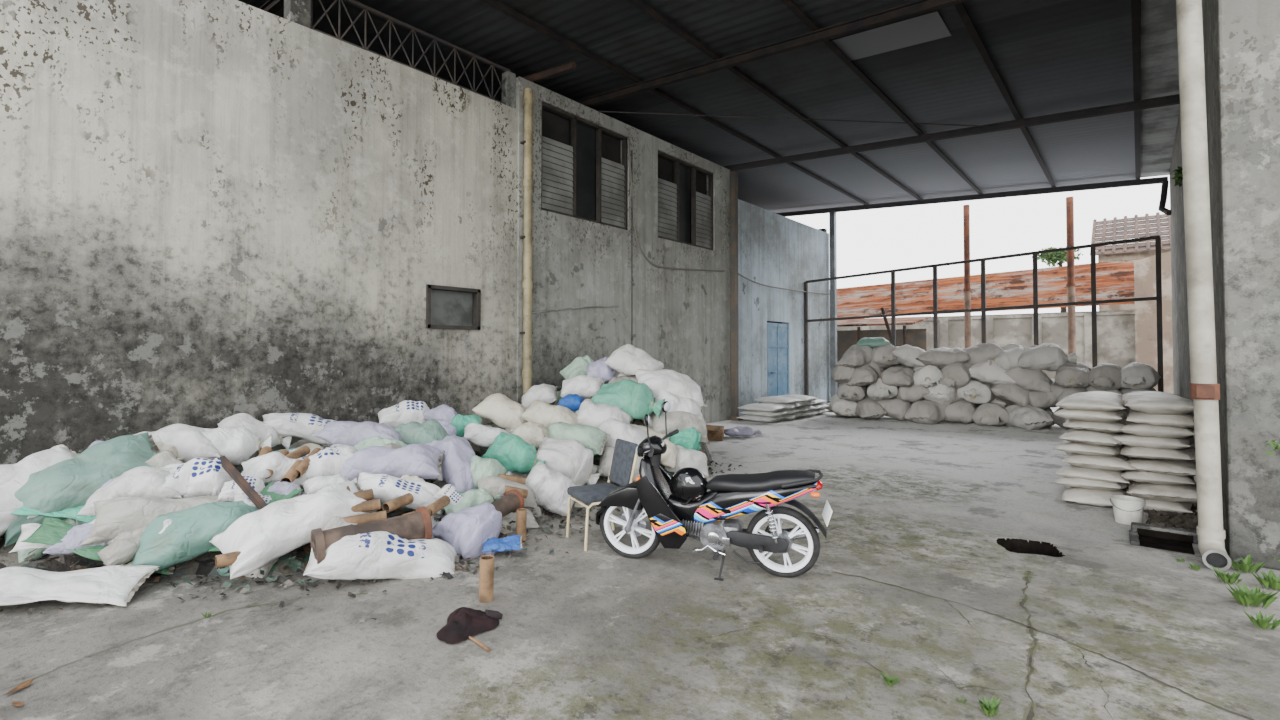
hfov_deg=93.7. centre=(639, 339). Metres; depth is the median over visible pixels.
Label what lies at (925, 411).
sack
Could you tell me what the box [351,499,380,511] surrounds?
cardboard tube
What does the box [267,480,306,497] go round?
sack
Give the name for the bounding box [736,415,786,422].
sack
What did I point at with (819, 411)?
sack
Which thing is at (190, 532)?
sack
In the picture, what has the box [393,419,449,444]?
sack
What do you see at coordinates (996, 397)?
sack
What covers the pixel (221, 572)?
sack
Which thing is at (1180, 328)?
wall
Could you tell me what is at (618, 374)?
sack
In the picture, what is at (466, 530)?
sack
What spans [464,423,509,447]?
sack
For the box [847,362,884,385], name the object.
sack
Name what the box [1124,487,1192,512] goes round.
sack
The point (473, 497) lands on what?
sack
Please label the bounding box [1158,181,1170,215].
pipe
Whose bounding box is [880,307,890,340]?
leaning timber
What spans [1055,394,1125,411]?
sack
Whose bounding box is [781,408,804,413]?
sack
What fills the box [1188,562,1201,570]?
weed
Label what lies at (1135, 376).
sack
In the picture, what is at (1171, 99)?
rafter
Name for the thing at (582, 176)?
window
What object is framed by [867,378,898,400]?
sack
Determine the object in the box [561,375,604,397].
sack
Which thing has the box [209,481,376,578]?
sack
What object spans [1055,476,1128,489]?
sack
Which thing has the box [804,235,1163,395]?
metal frame
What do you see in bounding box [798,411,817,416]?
sack
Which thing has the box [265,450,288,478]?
cardboard tube
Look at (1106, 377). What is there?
sack
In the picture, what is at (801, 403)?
sack
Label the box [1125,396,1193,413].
sack
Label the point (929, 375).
sack
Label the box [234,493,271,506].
sack
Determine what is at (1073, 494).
sack
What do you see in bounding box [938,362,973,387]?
sack
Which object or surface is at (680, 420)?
sack
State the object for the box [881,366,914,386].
sack
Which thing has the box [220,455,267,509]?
plank
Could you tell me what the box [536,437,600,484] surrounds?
sack
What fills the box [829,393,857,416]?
sack
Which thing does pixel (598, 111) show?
rod
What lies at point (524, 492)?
cardboard tube
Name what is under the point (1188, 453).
sack
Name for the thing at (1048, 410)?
sack
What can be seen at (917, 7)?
rafter
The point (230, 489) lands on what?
sack
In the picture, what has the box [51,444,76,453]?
sack
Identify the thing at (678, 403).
sack
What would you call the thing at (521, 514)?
cardboard tube
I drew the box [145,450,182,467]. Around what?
sack
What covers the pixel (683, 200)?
window
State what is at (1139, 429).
sack
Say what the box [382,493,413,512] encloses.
cardboard tube
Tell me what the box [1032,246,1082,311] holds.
tree
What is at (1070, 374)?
sack
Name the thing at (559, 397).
sack
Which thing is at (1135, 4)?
rafter
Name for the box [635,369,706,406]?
sack
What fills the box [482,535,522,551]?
sack
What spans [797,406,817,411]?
sack
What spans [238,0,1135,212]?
ceiling
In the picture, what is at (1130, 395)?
sack
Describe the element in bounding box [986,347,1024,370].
sack
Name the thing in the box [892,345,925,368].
sack
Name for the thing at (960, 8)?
rafter
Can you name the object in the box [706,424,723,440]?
carton
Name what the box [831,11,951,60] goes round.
roof panel
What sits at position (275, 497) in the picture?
sack
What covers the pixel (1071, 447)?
sack
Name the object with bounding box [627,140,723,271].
cable
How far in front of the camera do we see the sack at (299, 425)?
6.25 m
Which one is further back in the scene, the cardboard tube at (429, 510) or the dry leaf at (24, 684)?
the cardboard tube at (429, 510)
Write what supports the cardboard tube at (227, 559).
on the sack at (266, 534)
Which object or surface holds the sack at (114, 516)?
on the mound
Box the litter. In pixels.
[0,419,747,619]
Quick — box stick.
[469,636,489,651]
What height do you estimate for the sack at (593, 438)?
0.384 m
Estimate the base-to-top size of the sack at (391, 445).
0.272 m
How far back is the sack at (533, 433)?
6.76 m
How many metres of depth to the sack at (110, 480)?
4.50 m
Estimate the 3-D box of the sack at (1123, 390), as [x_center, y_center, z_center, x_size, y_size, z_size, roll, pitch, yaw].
[9.590,1.160,11.582,0.607,0.510,0.897,-1,-1,33]
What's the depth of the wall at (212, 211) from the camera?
6.93 m
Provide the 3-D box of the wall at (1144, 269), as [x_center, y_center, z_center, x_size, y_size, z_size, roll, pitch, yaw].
[16.726,-0.684,17.646,3.346,5.307,0.500,-1,-2,40]
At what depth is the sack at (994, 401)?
13.32 m
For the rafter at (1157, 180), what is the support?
on the post at (832, 214)
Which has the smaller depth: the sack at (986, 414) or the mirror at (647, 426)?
the mirror at (647, 426)
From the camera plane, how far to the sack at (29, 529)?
4.11 m
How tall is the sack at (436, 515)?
0.390 m
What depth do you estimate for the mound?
4.33 m
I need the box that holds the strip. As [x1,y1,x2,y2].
[1140,0,1179,177]
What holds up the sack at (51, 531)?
on the floor
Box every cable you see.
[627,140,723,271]
[738,273,829,294]
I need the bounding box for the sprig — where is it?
[1265,439,1279,455]
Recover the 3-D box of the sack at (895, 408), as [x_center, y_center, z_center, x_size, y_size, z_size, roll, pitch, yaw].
[6.007,1.619,14.071,0.994,0.585,0.745,-1,-2,37]
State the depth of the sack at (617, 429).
7.19 m
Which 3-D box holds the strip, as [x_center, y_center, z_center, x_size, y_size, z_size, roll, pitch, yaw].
[7.094,-4.008,7.842,0.930,0.084,16.400,-1,-2,40]
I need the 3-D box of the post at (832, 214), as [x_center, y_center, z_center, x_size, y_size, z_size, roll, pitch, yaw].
[6.043,-1.008,18.745,0.300,6.000,0.300,-1,-2,40]
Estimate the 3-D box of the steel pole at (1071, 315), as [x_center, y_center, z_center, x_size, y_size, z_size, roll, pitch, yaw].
[11.714,-0.967,16.296,0.220,5.816,0.220,-1,-2,40]
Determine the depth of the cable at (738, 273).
16.07 m
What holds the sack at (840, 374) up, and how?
on the sack at (844, 391)
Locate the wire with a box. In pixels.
[631,150,631,344]
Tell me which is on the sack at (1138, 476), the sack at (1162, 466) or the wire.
the sack at (1162, 466)
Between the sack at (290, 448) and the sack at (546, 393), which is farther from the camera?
the sack at (546, 393)
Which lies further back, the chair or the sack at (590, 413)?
the sack at (590, 413)
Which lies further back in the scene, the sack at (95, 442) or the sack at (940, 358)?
the sack at (940, 358)
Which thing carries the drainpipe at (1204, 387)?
on the floor
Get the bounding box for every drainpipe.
[519,88,533,394]
[1176,0,1231,570]
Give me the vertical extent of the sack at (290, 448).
0.244 m
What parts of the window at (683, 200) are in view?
louvre panel, dark pane, louvre panel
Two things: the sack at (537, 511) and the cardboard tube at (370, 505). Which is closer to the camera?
the cardboard tube at (370, 505)
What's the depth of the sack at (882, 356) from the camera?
14.17 m
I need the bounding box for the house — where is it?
[1090,212,1170,310]
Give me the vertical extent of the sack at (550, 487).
0.477 m
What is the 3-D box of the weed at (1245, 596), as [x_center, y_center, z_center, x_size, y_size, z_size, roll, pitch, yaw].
[3.859,1.615,3.785,0.249,0.129,0.212,-1,-2,40]
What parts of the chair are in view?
leg, leg, seat, leg, backrest, leg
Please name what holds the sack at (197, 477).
on the sack at (142, 481)
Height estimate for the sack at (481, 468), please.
0.326 m
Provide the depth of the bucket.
5.55 m
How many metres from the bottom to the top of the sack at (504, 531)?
0.308 m
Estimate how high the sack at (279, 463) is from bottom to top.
0.286 m
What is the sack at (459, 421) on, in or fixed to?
on the mound
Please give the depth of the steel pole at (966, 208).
17.87 m
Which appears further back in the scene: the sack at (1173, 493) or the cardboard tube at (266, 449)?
the sack at (1173, 493)
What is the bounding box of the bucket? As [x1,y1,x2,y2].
[1110,495,1145,524]
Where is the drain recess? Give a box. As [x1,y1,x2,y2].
[1129,522,1197,554]
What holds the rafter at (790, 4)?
attached to the ceiling
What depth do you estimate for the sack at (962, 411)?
13.21 m
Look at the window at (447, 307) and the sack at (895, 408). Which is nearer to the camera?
the window at (447, 307)
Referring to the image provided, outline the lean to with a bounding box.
[837,316,930,388]
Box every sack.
[0,447,75,535]
[0,565,159,605]
[4,432,160,546]
[9,523,49,552]
[11,505,94,522]
[16,518,81,562]
[20,517,176,574]
[43,523,107,554]
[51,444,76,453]
[77,466,183,515]
[80,496,222,544]
[88,441,103,447]
[97,539,139,565]
[101,479,112,487]
[103,561,154,572]
[109,526,146,542]
[130,500,258,571]
[133,424,222,462]
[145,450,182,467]
[155,442,183,461]
[159,519,172,533]
[161,458,244,498]
[202,426,271,464]
[207,481,303,551]
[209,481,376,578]
[217,566,229,575]
[218,413,291,448]
[218,475,264,501]
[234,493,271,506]
[241,452,300,483]
[244,557,278,577]
[262,413,334,446]
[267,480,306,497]
[276,447,296,451]
[289,439,318,447]
[293,444,357,486]
[297,443,323,449]
[301,474,357,493]
[303,531,459,579]
[312,421,405,446]
[323,516,356,529]
[340,444,444,480]
[354,436,406,449]
[358,472,441,513]
[378,400,429,427]
[382,442,400,448]
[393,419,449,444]
[401,475,424,481]
[423,404,456,421]
[425,435,476,491]
[431,508,445,534]
[432,467,443,480]
[432,503,501,559]
[433,480,445,488]
[433,484,462,504]
[436,419,456,435]
[444,488,500,513]
[450,414,481,436]
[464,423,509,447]
[470,455,507,488]
[472,393,527,428]
[477,476,538,508]
[481,432,544,473]
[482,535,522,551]
[494,500,544,516]
[501,520,512,533]
[502,508,538,530]
[506,471,529,477]
[512,421,548,449]
[520,400,578,427]
[521,384,557,407]
[525,462,575,516]
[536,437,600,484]
[547,422,609,455]
[557,389,562,399]
[558,394,585,410]
[559,355,593,378]
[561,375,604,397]
[574,485,583,506]
[577,399,633,427]
[587,357,616,383]
[591,379,664,418]
[592,464,598,473]
[598,418,646,446]
[598,447,642,481]
[605,344,665,375]
[608,375,635,383]
[614,373,625,376]
[629,375,636,381]
[631,424,668,439]
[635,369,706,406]
[641,414,669,438]
[646,433,676,468]
[651,411,709,443]
[655,391,701,415]
[664,445,710,477]
[669,427,700,450]
[724,426,761,436]
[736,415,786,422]
[738,403,787,411]
[740,410,789,416]
[755,396,802,403]
[760,403,801,408]
[780,394,818,401]
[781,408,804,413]
[782,413,803,419]
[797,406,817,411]
[798,402,815,406]
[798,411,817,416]
[810,399,826,403]
[810,403,828,408]
[811,408,828,413]
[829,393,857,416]
[832,365,855,382]
[834,345,872,366]
[837,382,866,401]
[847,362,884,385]
[856,337,891,347]
[856,394,887,419]
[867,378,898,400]
[871,345,898,367]
[877,398,910,420]
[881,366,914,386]
[890,385,929,402]
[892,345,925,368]
[903,399,946,423]
[913,365,943,386]
[916,348,969,367]
[921,382,960,404]
[937,347,960,349]
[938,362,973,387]
[945,399,975,423]
[957,380,994,403]
[962,343,1002,364]
[969,361,1015,384]
[972,403,1008,425]
[974,379,1008,405]
[975,403,1006,407]
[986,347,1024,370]
[990,384,1029,405]
[995,396,1012,405]
[1002,343,1022,350]
[1004,367,1052,391]
[1005,405,1055,429]
[1017,343,1076,370]
[1029,382,1065,408]
[1043,408,1054,426]
[1051,408,1071,428]
[1054,408,1127,421]
[1054,441,1122,455]
[1055,362,1091,387]
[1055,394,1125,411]
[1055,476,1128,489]
[1056,464,1128,482]
[1057,386,1087,408]
[1059,429,1123,445]
[1060,391,1122,400]
[1062,452,1136,470]
[1062,485,1126,505]
[1063,419,1124,432]
[1086,385,1122,394]
[1088,363,1121,390]
[1113,433,1194,448]
[1119,388,1150,394]
[1119,419,1194,437]
[1120,446,1194,459]
[1121,362,1160,389]
[1121,391,1192,402]
[1121,470,1195,484]
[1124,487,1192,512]
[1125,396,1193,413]
[1126,408,1193,427]
[1126,457,1195,475]
[1126,480,1196,502]
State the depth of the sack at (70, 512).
4.34 m
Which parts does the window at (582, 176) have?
louvre panel, dark pane, louvre panel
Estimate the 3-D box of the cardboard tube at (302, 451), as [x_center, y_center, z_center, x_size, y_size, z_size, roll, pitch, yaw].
[-2.944,0.997,5.096,0.084,0.149,0.319,0,-1,9]
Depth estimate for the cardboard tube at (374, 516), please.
4.47 m
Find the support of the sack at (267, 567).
on the mound
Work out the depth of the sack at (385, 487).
4.93 m
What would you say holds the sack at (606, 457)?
on the mound
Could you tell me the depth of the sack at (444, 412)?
7.34 m
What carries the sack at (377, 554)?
on the floor
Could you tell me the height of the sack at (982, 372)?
0.573 m
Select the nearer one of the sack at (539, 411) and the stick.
the stick
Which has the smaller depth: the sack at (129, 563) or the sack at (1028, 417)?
the sack at (129, 563)
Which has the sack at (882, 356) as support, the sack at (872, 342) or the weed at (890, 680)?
the sack at (872, 342)
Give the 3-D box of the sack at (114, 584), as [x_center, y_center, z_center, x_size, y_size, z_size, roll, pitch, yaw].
[-3.752,1.566,3.797,1.054,0.196,0.419,0,-1,-14]
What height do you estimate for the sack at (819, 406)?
0.179 m
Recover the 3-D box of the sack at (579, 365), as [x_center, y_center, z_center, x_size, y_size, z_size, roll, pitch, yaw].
[-0.868,0.476,9.166,0.649,0.471,0.382,1,-1,-25]
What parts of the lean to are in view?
post, post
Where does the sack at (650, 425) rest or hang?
on the mound
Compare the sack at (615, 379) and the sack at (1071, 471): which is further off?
the sack at (615, 379)
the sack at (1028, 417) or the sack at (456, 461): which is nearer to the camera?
the sack at (456, 461)
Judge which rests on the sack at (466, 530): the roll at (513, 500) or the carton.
the roll at (513, 500)
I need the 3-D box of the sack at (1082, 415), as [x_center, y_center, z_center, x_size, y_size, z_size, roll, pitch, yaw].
[5.013,0.823,6.617,0.897,0.195,0.596,1,-2,-45]
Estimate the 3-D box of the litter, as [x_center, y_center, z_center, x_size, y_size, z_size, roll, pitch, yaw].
[-1.180,1.061,5.736,7.381,1.330,2.836,1,-2,-42]
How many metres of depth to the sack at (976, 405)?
13.33 m
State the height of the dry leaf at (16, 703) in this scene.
0.008 m
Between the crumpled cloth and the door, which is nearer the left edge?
the crumpled cloth
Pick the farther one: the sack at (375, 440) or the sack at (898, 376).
the sack at (898, 376)
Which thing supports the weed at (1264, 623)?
on the floor
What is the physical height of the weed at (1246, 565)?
0.114 m
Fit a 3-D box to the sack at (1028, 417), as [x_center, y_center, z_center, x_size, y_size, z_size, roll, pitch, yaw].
[8.132,1.634,12.639,0.658,0.514,1.096,0,-1,4]
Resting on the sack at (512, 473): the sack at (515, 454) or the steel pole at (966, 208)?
the sack at (515, 454)
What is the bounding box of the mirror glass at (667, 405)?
[664,402,670,410]
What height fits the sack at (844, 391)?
0.580 m
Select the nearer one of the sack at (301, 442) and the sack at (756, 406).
the sack at (301, 442)
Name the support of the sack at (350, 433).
on the sack
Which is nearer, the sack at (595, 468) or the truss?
the sack at (595, 468)
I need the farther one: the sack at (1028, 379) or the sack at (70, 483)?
the sack at (1028, 379)
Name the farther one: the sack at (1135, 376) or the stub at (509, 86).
the sack at (1135, 376)
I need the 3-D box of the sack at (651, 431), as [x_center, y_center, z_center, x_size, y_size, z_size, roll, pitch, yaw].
[0.093,1.302,7.660,0.678,0.448,0.272,0,-1,-16]
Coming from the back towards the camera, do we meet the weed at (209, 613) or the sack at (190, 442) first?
the sack at (190, 442)
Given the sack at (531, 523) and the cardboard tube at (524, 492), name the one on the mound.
the sack at (531, 523)
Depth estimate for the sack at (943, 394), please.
13.30 m
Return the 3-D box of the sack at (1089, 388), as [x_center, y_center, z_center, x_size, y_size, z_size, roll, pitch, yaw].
[9.208,1.146,11.912,0.639,0.552,0.875,0,-1,9]
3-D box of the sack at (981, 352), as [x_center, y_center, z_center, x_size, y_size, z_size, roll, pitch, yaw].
[7.559,0.352,13.491,1.120,0.535,0.646,-1,-1,23]
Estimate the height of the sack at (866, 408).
0.578 m
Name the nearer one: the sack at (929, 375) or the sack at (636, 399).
the sack at (636, 399)
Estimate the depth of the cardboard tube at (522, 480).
5.62 m
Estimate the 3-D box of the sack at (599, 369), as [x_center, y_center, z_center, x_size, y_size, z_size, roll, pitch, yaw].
[-0.546,0.463,8.937,0.524,0.404,0.381,0,-1,3]
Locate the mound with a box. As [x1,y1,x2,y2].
[0,385,712,577]
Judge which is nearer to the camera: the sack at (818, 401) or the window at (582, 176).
the window at (582, 176)
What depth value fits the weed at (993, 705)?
2.66 m
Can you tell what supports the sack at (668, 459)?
on the sack at (692, 458)
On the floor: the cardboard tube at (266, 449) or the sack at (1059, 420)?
the sack at (1059, 420)
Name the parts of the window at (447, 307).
pane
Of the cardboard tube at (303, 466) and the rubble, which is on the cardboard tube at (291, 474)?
the cardboard tube at (303, 466)
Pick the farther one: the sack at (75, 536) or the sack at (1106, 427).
the sack at (1106, 427)
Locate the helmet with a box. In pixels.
[670,467,707,505]
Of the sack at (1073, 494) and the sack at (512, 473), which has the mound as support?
the sack at (512, 473)
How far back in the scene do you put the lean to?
21.03 m
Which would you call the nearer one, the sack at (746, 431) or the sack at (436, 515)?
the sack at (436, 515)
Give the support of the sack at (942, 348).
on the sack
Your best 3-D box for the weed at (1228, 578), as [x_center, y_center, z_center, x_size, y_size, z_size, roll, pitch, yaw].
[4.063,1.640,4.159,0.172,0.096,0.174,-1,-2,40]
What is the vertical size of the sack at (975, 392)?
0.539 m
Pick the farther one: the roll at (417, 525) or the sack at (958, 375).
the sack at (958, 375)
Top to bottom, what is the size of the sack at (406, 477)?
0.176 m
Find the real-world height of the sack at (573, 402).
0.271 m
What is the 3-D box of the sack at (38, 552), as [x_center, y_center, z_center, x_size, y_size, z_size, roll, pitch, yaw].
[-4.286,1.409,4.510,0.352,0.364,0.578,-1,-2,44]
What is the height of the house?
7.880 m
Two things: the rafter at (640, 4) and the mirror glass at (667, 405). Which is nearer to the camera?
the mirror glass at (667, 405)
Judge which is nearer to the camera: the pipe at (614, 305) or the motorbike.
the motorbike
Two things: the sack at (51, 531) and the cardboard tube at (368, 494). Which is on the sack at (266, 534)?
the cardboard tube at (368, 494)
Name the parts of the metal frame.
post, post, post, rail, rail, post, post, post, post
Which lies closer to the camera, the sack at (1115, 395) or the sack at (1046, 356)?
the sack at (1115, 395)
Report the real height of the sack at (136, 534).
0.266 m
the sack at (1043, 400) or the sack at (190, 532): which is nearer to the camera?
the sack at (190, 532)
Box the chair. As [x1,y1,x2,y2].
[566,438,637,550]
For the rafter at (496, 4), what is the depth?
9.85 m
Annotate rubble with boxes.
[1146,504,1197,529]
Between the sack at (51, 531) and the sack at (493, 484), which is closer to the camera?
the sack at (51, 531)
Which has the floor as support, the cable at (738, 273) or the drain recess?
the drain recess
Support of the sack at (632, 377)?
on the sack at (615, 379)
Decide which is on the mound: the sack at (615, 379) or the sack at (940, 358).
the sack at (615, 379)
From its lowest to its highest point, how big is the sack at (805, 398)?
0.186 m
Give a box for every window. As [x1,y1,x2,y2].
[426,284,480,329]
[541,102,627,229]
[658,150,712,249]
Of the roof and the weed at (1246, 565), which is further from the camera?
the roof
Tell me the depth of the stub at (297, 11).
7.04 m
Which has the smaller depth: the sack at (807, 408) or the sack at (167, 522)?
the sack at (167, 522)
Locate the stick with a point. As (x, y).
(482, 645)
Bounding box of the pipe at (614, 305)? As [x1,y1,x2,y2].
[532,305,617,312]
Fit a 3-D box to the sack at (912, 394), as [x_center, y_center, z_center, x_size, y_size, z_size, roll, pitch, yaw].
[6.299,1.208,13.919,0.908,0.548,0.685,-1,-1,36]
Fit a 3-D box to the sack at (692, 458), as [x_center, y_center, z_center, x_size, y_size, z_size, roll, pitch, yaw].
[0.610,1.559,7.694,0.658,0.426,0.387,0,-1,-12]
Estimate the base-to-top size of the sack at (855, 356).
0.562 m
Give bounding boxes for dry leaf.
[6,678,34,694]
[12,701,23,706]
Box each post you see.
[729,170,742,420]
[827,211,836,402]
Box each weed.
[202,611,212,617]
[881,673,899,686]
[977,695,1000,716]
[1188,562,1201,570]
[1211,565,1241,583]
[1226,582,1278,608]
[1231,555,1266,572]
[1242,609,1279,629]
[1251,569,1279,590]
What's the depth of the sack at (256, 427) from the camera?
6.01 m
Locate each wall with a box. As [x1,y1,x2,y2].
[0,0,829,464]
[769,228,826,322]
[837,311,1135,378]
[1134,251,1173,393]
[1169,0,1217,447]
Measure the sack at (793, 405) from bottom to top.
0.179 m
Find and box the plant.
[1171,166,1182,185]
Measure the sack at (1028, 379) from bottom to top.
0.611 m
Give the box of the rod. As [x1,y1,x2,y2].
[598,111,994,126]
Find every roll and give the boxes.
[310,506,432,563]
[491,489,523,516]
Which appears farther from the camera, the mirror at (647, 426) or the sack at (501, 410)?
the sack at (501, 410)
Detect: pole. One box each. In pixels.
[522,61,575,81]
[963,205,970,348]
[1066,197,1075,354]
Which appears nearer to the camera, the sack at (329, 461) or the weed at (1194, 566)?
the weed at (1194, 566)
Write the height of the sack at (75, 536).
0.199 m
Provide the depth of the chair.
5.12 m
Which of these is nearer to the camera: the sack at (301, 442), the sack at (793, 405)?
the sack at (301, 442)
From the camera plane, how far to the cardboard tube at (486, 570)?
3.83 m
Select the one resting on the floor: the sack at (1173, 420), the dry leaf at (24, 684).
the dry leaf at (24, 684)
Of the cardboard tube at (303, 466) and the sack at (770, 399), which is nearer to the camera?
the cardboard tube at (303, 466)
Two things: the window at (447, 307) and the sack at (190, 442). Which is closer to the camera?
the sack at (190, 442)
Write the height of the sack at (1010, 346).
0.618 m
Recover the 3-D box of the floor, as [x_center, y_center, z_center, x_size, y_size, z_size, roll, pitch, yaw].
[8.321,2.019,13.854,23.000,0.264,48.000,-1,-2,40]
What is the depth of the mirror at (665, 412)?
4.69 m
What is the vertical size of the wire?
3.839 m
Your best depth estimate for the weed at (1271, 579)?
4.04 m
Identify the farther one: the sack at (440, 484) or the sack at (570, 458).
the sack at (570, 458)
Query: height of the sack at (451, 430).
0.274 m
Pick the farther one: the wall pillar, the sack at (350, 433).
the sack at (350, 433)
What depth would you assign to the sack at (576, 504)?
6.19 m
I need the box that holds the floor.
[0,394,1279,719]
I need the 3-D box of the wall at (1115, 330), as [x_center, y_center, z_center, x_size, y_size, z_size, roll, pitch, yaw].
[11.565,0.624,22.864,20.755,2.910,0.350,-1,-2,40]
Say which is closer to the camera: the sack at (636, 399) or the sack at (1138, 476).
the sack at (1138, 476)
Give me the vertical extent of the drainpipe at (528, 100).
5.750 m
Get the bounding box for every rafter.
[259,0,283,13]
[481,0,868,204]
[576,0,969,106]
[628,0,921,199]
[722,94,1179,170]
[776,176,1167,216]
[781,0,982,193]
[954,3,1055,186]
[1131,0,1140,178]
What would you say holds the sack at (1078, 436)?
on the sack at (1071, 447)
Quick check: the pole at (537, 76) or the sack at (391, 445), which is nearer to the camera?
the sack at (391, 445)
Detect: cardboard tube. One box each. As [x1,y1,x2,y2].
[215,551,240,567]
[258,446,271,455]
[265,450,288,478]
[280,459,302,482]
[285,445,309,458]
[295,448,321,478]
[343,510,386,523]
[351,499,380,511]
[353,489,373,500]
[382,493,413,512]
[403,507,430,515]
[427,495,449,515]
[479,555,493,602]
[499,474,525,484]
[503,485,527,497]
[516,508,526,542]
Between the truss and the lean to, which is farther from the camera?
the lean to
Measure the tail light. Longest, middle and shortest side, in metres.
0.142 x 0.074 x 0.060 m
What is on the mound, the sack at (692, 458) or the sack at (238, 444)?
the sack at (238, 444)
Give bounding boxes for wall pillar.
[1210,0,1279,569]
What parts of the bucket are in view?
handle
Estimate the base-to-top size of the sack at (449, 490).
0.254 m
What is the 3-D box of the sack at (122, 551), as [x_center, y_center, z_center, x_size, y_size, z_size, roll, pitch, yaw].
[-3.560,1.454,4.261,0.181,0.226,0.413,-1,-1,28]
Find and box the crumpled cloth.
[436,607,502,643]
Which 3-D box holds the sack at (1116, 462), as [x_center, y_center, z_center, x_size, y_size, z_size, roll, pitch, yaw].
[4.966,1.301,6.513,0.621,0.175,0.911,-1,-2,37]
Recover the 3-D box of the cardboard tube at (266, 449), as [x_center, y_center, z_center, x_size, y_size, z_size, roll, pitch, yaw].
[-3.153,1.012,4.999,0.084,0.194,0.407,0,-1,-21]
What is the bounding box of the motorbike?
[596,401,832,580]
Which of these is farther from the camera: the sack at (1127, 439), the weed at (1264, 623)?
the sack at (1127, 439)
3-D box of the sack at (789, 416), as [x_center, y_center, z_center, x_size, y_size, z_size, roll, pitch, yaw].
[3.356,1.821,14.419,0.973,0.186,0.719,-1,-1,33]
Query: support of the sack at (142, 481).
on the sack at (70, 512)
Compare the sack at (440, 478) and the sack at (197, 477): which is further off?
the sack at (440, 478)
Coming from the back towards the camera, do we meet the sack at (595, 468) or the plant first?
the plant
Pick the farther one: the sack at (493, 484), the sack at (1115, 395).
the sack at (1115, 395)
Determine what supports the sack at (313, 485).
on the sack at (283, 487)
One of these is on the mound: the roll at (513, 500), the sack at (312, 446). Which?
the sack at (312, 446)
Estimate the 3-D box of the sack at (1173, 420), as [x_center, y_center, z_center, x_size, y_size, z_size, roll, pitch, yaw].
[5.410,0.794,6.210,0.587,0.185,0.895,-1,-2,39]
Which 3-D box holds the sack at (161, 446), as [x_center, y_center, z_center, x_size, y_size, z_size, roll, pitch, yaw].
[-4.087,0.978,5.155,0.286,0.211,0.193,0,-1,7]
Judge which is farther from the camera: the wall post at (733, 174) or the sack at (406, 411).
the wall post at (733, 174)
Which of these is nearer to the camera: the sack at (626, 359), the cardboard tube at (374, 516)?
the cardboard tube at (374, 516)
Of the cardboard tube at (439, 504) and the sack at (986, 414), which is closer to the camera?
the cardboard tube at (439, 504)
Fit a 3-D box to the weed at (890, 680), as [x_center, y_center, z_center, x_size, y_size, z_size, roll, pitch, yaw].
[1.207,1.637,2.884,0.092,0.048,0.067,0,-1,8]
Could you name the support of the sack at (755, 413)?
on the sack at (745, 417)
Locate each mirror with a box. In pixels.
[647,426,651,448]
[665,412,666,434]
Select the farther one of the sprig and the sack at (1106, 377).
the sack at (1106, 377)
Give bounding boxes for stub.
[284,0,310,27]
[502,71,515,107]
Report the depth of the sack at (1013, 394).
12.75 m
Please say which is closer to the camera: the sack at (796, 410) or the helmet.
the helmet
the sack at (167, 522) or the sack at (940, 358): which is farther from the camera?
the sack at (940, 358)
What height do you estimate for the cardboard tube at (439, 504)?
0.121 m
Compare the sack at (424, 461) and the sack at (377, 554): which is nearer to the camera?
the sack at (377, 554)
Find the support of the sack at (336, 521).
on the sack at (266, 534)
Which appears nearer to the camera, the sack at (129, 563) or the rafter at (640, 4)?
the sack at (129, 563)
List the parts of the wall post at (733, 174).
plate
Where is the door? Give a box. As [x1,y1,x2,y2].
[767,322,788,396]
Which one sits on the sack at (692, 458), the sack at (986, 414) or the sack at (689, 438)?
the sack at (689, 438)
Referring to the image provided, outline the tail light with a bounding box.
[816,480,822,489]
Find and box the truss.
[310,0,510,104]
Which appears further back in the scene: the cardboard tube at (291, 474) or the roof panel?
the roof panel
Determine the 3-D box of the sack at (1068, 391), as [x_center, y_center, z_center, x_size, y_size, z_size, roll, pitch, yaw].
[8.841,1.164,12.206,0.614,0.609,0.871,-1,-1,35]
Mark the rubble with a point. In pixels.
(1162, 518)
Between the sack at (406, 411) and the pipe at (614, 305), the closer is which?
the sack at (406, 411)
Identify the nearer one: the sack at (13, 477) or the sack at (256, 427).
the sack at (13, 477)
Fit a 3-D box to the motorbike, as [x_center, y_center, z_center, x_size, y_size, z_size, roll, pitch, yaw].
[0.477,1.089,4.447,1.723,1.221,0.666,0,-1,8]

